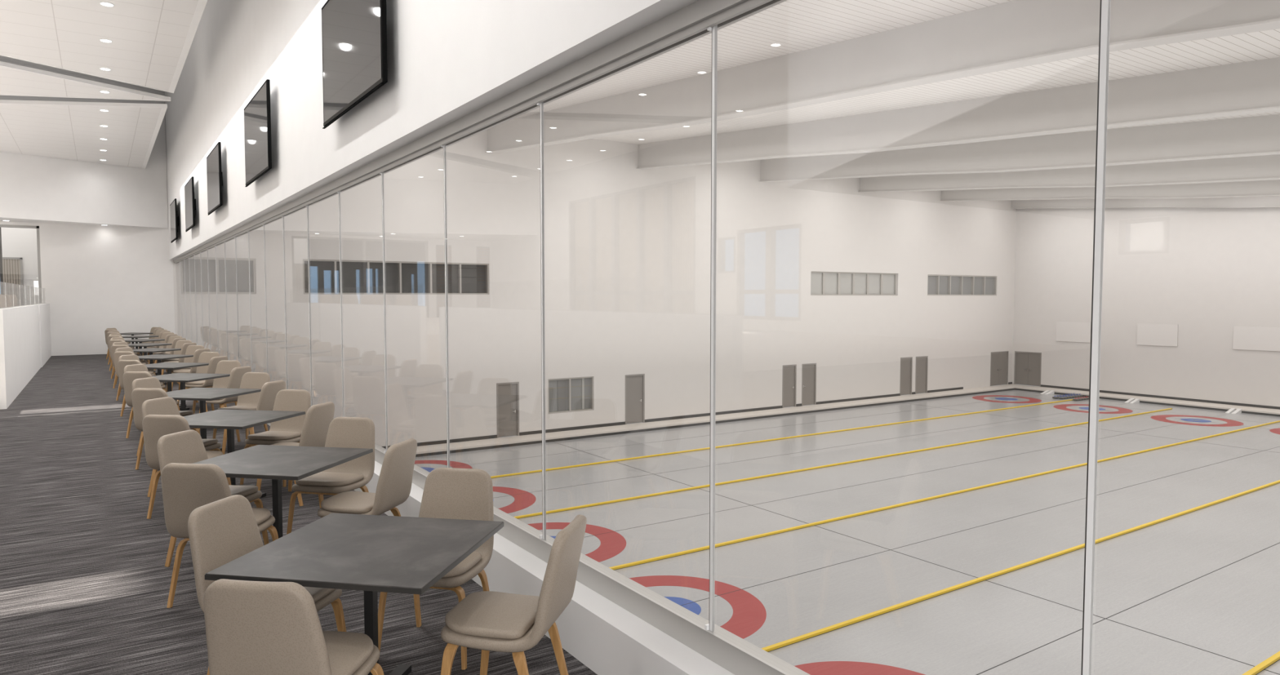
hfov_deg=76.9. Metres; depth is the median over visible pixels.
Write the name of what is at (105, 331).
dining chair
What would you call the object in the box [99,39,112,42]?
recessed light
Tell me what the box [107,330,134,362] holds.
dining chair
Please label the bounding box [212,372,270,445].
dining chair
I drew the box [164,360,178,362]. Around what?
seat cushion
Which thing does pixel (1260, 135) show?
beam
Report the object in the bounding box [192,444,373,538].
dining table
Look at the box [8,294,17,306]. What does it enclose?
dining chair
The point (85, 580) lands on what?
floor
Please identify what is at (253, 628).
dining chair
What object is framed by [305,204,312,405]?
window mullion
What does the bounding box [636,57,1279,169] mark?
beam
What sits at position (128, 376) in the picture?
dining chair
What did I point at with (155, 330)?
dining chair
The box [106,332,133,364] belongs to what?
dining chair
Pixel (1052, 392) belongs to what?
foothold
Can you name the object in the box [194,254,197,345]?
window
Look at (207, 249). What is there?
window
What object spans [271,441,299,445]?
seat cushion
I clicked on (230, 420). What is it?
dining table
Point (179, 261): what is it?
window
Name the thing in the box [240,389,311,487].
dining chair
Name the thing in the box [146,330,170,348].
dining chair
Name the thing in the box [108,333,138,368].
dining chair
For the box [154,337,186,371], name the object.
dining chair
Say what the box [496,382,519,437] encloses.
door
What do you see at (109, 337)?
dining chair
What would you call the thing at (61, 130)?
ceiling
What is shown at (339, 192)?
window mullion
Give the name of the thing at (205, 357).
dining chair
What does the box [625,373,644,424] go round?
door
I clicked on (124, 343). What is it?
dining chair
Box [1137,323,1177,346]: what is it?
board
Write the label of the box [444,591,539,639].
seat cushion
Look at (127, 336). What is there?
dining table
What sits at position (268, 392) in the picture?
dining chair
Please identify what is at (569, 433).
baseboard
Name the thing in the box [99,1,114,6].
recessed light
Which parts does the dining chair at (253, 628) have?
leg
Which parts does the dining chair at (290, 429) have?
leg, leg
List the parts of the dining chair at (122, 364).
leg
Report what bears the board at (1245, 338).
attached to the wall at (1206, 272)
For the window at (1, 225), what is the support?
in the wall at (95, 279)
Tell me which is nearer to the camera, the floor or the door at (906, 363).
the floor
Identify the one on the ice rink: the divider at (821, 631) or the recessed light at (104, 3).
the divider at (821, 631)
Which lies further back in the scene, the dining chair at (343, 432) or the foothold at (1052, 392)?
the foothold at (1052, 392)
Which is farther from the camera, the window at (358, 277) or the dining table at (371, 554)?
the window at (358, 277)
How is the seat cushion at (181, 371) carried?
on the dining chair at (197, 353)
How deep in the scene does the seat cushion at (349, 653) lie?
3.03 m
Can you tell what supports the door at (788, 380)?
attached to the wall at (628, 248)
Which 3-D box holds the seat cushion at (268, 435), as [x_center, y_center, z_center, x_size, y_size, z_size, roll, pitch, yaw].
[-3.565,0.950,7.830,0.408,0.058,0.370,1,3,12]
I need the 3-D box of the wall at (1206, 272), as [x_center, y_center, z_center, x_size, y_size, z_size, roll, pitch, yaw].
[35.586,-3.144,36.736,0.250,14.830,39.600,-2,3,-34]
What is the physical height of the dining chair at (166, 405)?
0.868 m
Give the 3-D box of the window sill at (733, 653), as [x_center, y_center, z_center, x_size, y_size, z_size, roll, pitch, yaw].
[-4.179,0.948,10.110,0.095,0.114,39.350,-2,3,-34]
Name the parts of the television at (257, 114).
rail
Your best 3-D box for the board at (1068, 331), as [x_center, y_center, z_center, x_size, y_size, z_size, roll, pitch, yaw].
[26.765,-0.353,49.767,0.070,1.246,2.116,-2,3,-34]
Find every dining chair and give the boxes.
[0,293,7,307]
[4,294,12,306]
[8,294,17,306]
[104,329,128,359]
[106,328,130,357]
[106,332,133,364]
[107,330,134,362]
[107,335,137,370]
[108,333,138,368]
[108,339,124,378]
[110,337,141,375]
[111,344,146,388]
[112,341,147,384]
[113,351,155,400]
[115,346,155,395]
[117,360,165,416]
[118,354,166,408]
[123,371,179,438]
[124,364,178,418]
[131,387,199,469]
[132,377,194,455]
[137,327,161,353]
[138,328,164,354]
[142,329,168,355]
[142,396,221,497]
[142,414,231,519]
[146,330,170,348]
[146,332,173,362]
[148,333,177,369]
[152,335,182,372]
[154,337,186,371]
[156,429,269,566]
[160,340,191,382]
[160,462,278,608]
[161,342,196,384]
[166,345,204,391]
[171,348,210,390]
[177,351,220,403]
[185,355,227,412]
[187,494,346,674]
[192,360,240,413]
[198,365,251,431]
[203,578,384,674]
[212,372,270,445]
[222,380,285,454]
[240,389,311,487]
[254,401,334,506]
[286,416,374,534]
[317,438,417,517]
[377,467,493,669]
[440,514,586,674]
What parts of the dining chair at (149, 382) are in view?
leg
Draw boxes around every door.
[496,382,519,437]
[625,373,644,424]
[782,364,796,408]
[801,363,816,405]
[899,356,912,395]
[915,355,928,394]
[990,351,1008,386]
[1013,351,1041,386]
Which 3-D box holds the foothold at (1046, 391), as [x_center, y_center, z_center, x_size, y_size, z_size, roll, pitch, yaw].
[24.831,3.341,49.373,0.768,0.199,0.170,-2,3,-34]
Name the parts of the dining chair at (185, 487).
leg, leg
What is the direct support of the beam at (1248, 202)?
attached to the ceiling at (789, 26)
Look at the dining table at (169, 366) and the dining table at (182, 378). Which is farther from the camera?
the dining table at (169, 366)
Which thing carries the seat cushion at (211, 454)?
on the dining chair at (154, 426)
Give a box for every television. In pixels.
[169,198,178,243]
[184,176,195,231]
[206,142,222,215]
[244,79,271,186]
[321,0,387,128]
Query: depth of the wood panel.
26.44 m
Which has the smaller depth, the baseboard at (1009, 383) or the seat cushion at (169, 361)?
the seat cushion at (169, 361)
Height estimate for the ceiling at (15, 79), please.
0.074 m
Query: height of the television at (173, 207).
1.108 m
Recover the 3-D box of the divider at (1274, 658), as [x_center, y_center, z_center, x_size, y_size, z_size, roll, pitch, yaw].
[18.398,4.972,18.537,42.900,0.052,0.086,-2,3,-34]
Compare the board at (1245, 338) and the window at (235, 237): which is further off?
the board at (1245, 338)
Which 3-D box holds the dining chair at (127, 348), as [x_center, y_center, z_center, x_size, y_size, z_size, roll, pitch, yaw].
[-9.302,0.621,14.854,0.552,0.868,0.482,1,3,12]
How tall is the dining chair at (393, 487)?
0.868 m
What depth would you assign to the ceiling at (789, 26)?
17.99 m
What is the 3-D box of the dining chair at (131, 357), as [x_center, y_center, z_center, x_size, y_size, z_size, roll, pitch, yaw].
[-8.030,0.715,12.993,0.552,0.868,0.482,1,3,10]
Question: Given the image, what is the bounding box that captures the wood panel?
[2,257,24,306]
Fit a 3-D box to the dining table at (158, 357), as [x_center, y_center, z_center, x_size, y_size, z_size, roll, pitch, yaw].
[-8.792,0.700,14.736,0.909,0.713,0.909,1,3,10]
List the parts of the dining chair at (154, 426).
leg, leg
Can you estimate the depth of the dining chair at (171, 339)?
19.28 m
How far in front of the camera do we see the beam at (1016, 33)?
15.48 m
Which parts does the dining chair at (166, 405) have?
leg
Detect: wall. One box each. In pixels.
[0,59,168,228]
[0,118,175,355]
[0,226,39,305]
[0,303,51,409]
[173,129,1016,446]
[1012,207,1279,406]
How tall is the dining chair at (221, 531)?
0.868 m
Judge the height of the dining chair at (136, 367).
0.868 m
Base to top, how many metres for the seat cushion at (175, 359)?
0.058 m
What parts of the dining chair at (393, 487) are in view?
leg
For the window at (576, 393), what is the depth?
34.86 m
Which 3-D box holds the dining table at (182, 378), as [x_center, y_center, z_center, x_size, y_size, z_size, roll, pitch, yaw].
[-6.247,0.888,11.015,0.909,0.713,0.909,1,3,10]
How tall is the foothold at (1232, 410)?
0.199 m
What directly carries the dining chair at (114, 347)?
on the floor
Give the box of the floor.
[0,352,597,674]
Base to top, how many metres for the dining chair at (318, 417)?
0.868 m
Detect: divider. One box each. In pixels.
[490,399,1072,478]
[514,408,1172,519]
[608,420,1279,569]
[761,480,1279,652]
[1241,650,1279,674]
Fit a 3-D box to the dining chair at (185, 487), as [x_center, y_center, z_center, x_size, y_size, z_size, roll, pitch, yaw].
[-2.497,1.129,4.797,0.482,0.868,0.552,0,3,6]
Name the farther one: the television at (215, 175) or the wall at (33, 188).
the wall at (33, 188)
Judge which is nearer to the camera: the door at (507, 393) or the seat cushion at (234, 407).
the seat cushion at (234, 407)
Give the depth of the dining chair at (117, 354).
13.88 m
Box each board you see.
[1055,321,1091,342]
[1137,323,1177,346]
[1232,325,1279,351]
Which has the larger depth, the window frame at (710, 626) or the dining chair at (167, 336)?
the dining chair at (167, 336)
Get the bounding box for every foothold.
[1040,390,1049,394]
[1044,390,1054,394]
[1124,398,1134,403]
[1129,398,1139,403]
[1225,408,1235,413]
[1231,408,1241,413]
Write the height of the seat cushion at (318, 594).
0.058 m
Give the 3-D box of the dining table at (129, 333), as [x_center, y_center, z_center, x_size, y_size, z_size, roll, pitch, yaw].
[-15.137,0.230,24.050,0.909,0.713,0.909,1,3,10]
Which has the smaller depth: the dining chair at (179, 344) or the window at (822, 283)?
the dining chair at (179, 344)
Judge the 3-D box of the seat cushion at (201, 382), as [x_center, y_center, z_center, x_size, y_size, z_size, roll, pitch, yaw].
[-6.946,0.701,12.763,0.370,0.058,0.408,1,3,12]
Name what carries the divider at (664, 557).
on the ice rink
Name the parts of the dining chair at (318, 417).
leg, leg, leg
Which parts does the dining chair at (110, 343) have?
leg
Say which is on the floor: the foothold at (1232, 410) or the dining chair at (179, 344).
the dining chair at (179, 344)
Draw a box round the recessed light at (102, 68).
[99,67,111,71]
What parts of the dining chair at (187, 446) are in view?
leg, leg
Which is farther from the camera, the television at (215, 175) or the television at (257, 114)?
the television at (215, 175)
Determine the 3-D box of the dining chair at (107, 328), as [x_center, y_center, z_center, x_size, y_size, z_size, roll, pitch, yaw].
[-15.648,0.150,24.168,0.552,0.868,0.482,1,3,12]
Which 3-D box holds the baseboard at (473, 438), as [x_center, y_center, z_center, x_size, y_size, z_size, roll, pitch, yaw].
[2.549,3.748,38.468,42.400,0.130,0.019,-2,3,-34]
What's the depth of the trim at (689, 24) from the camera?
4.28 m
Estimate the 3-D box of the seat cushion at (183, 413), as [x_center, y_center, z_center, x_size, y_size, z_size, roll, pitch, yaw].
[-5.387,0.878,9.258,0.370,0.058,0.408,1,3,11]
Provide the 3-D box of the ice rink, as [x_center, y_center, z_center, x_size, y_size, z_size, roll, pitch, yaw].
[15.397,4.886,22.763,46.118,0.202,38.159,-2,3,-34]
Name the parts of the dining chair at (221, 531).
leg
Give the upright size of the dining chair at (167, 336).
0.868 m
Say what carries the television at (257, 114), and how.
attached to the wall header
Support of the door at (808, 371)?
attached to the wall at (628, 248)
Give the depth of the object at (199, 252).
19.91 m
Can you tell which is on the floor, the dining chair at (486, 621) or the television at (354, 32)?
the dining chair at (486, 621)
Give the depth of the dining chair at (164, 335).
21.15 m
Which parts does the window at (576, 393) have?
door, post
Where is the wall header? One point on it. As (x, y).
(447, 60)
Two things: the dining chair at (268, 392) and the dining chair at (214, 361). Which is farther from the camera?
the dining chair at (214, 361)
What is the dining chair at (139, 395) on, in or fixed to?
on the floor
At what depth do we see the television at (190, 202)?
18.64 m
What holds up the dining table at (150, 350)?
on the floor
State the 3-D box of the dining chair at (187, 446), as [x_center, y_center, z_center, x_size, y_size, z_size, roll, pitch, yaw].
[-2.952,1.091,5.542,0.552,0.868,0.482,1,3,11]
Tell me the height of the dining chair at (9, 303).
0.868 m
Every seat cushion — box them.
[154,352,169,354]
[160,358,178,361]
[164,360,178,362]
[173,368,190,373]
[178,410,193,416]
[185,379,205,385]
[202,439,217,446]
[205,450,223,458]
[217,405,257,410]
[228,484,257,496]
[247,431,301,439]
[252,507,271,524]
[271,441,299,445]
[295,471,364,486]
[302,586,335,602]
[320,491,375,513]
[322,631,373,674]
[442,551,481,577]
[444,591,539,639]
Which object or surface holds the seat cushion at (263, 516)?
on the dining chair at (185, 487)
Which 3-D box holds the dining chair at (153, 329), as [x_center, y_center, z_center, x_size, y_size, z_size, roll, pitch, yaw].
[-14.982,0.124,24.677,0.482,0.868,0.552,1,3,11]
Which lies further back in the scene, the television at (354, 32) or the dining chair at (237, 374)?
the dining chair at (237, 374)
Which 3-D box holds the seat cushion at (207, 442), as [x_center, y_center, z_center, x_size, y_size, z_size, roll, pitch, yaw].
[-4.123,0.972,7.391,0.370,0.058,0.408,1,3,12]
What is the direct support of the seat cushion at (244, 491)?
on the dining chair at (187, 446)
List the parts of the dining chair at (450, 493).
leg, leg, leg, leg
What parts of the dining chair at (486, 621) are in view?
leg, leg, leg, leg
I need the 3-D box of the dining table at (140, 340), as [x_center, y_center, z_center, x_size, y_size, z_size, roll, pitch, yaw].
[-12.595,0.418,20.328,0.909,0.713,0.909,1,3,10]
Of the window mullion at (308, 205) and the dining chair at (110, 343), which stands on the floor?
the dining chair at (110, 343)
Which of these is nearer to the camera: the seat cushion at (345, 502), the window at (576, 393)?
the seat cushion at (345, 502)
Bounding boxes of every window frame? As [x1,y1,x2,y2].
[704,25,717,631]
[1080,0,1111,674]
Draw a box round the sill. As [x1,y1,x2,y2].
[266,422,734,674]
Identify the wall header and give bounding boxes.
[164,0,697,259]
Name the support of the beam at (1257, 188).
attached to the ceiling at (789, 26)
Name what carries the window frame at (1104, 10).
in the wall header
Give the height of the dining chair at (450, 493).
0.868 m
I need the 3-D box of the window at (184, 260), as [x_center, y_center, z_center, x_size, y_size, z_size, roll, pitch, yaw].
[-13.822,-1.081,24.371,0.036,2.522,1.538,-2,3,-34]
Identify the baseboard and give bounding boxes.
[382,386,963,448]
[416,383,1279,454]
[1008,382,1279,409]
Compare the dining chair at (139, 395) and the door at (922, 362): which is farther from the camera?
the door at (922, 362)
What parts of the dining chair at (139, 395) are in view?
leg, leg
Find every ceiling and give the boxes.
[0,0,207,93]
[0,61,170,101]
[0,99,167,168]
[511,0,1279,159]
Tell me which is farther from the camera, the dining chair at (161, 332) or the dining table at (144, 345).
the dining chair at (161, 332)
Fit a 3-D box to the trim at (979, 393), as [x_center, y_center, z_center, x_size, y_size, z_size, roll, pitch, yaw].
[15.389,4.737,22.751,46.200,0.100,38.219,-2,3,-34]
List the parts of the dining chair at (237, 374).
leg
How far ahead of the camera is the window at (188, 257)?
22.46 m
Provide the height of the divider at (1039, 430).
0.052 m
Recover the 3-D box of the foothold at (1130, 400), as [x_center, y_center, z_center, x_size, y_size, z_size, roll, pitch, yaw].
[27.542,3.545,45.333,0.768,0.199,0.170,-2,3,-34]
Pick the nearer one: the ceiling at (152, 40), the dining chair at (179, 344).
the ceiling at (152, 40)
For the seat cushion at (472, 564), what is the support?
on the dining chair at (450, 493)
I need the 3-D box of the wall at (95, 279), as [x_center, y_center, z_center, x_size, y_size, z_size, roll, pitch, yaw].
[-19.849,-3.626,23.200,11.023,8.900,0.200,-2,3,-34]
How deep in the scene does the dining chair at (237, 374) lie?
10.70 m
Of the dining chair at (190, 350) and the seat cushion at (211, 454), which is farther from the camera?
the dining chair at (190, 350)
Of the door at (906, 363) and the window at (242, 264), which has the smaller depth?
the window at (242, 264)
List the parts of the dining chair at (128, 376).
leg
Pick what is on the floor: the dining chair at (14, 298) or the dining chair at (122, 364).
the dining chair at (122, 364)
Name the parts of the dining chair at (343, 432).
leg, leg, leg, leg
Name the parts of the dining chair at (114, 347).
leg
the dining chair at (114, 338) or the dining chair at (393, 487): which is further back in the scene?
the dining chair at (114, 338)
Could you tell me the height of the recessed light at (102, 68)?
0.010 m
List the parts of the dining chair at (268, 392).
leg, leg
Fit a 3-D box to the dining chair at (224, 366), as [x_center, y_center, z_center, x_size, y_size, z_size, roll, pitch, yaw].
[-6.091,0.783,11.642,0.482,0.868,0.552,1,3,11]
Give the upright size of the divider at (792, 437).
0.052 m
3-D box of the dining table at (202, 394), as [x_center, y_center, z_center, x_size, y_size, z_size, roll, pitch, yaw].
[-4.966,0.982,9.160,0.909,0.713,0.909,1,3,10]
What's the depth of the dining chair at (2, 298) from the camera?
19.67 m
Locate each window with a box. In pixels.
[0,224,42,303]
[178,261,182,330]
[180,257,256,293]
[183,259,186,340]
[188,257,191,341]
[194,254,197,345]
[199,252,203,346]
[207,248,210,350]
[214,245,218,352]
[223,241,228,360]
[235,236,239,361]
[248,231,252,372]
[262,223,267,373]
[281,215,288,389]
[302,258,488,294]
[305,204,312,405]
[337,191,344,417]
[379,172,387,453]
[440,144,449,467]
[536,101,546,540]
[547,376,593,413]
[810,271,896,295]
[927,274,996,295]
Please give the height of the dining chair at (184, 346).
0.868 m
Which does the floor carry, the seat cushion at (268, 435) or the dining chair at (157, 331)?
the dining chair at (157, 331)
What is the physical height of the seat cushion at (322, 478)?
0.058 m
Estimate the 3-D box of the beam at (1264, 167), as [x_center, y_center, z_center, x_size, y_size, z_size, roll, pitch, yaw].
[23.112,-6.250,28.058,0.430,4.410,39.350,-2,3,-34]
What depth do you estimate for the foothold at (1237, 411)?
41.05 m
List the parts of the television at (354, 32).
rail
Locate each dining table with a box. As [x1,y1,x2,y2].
[120,332,153,343]
[122,335,159,362]
[124,338,164,355]
[128,342,172,375]
[133,347,181,384]
[137,354,193,375]
[145,362,208,409]
[152,373,230,429]
[166,387,261,453]
[182,408,305,497]
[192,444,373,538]
[204,512,503,674]
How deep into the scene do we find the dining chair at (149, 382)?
9.28 m
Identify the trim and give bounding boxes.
[173,0,787,263]
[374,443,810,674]
[415,388,1279,457]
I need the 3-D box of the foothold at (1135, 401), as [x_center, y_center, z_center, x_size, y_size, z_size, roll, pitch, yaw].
[27.698,3.557,45.100,0.768,0.199,0.170,-2,3,-34]
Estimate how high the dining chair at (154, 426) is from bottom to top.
0.868 m
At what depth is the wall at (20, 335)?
15.63 m
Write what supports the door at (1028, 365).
in the wall at (1206, 272)
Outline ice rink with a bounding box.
[414,390,1279,674]
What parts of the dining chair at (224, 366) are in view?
leg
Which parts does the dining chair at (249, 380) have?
leg, leg, leg, leg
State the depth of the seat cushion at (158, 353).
18.85 m
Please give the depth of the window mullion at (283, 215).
10.97 m
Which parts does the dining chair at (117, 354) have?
leg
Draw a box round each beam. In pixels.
[0,55,155,89]
[485,0,1279,153]
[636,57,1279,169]
[759,114,1279,182]
[857,154,1279,192]
[941,179,1279,201]
[1011,195,1279,208]

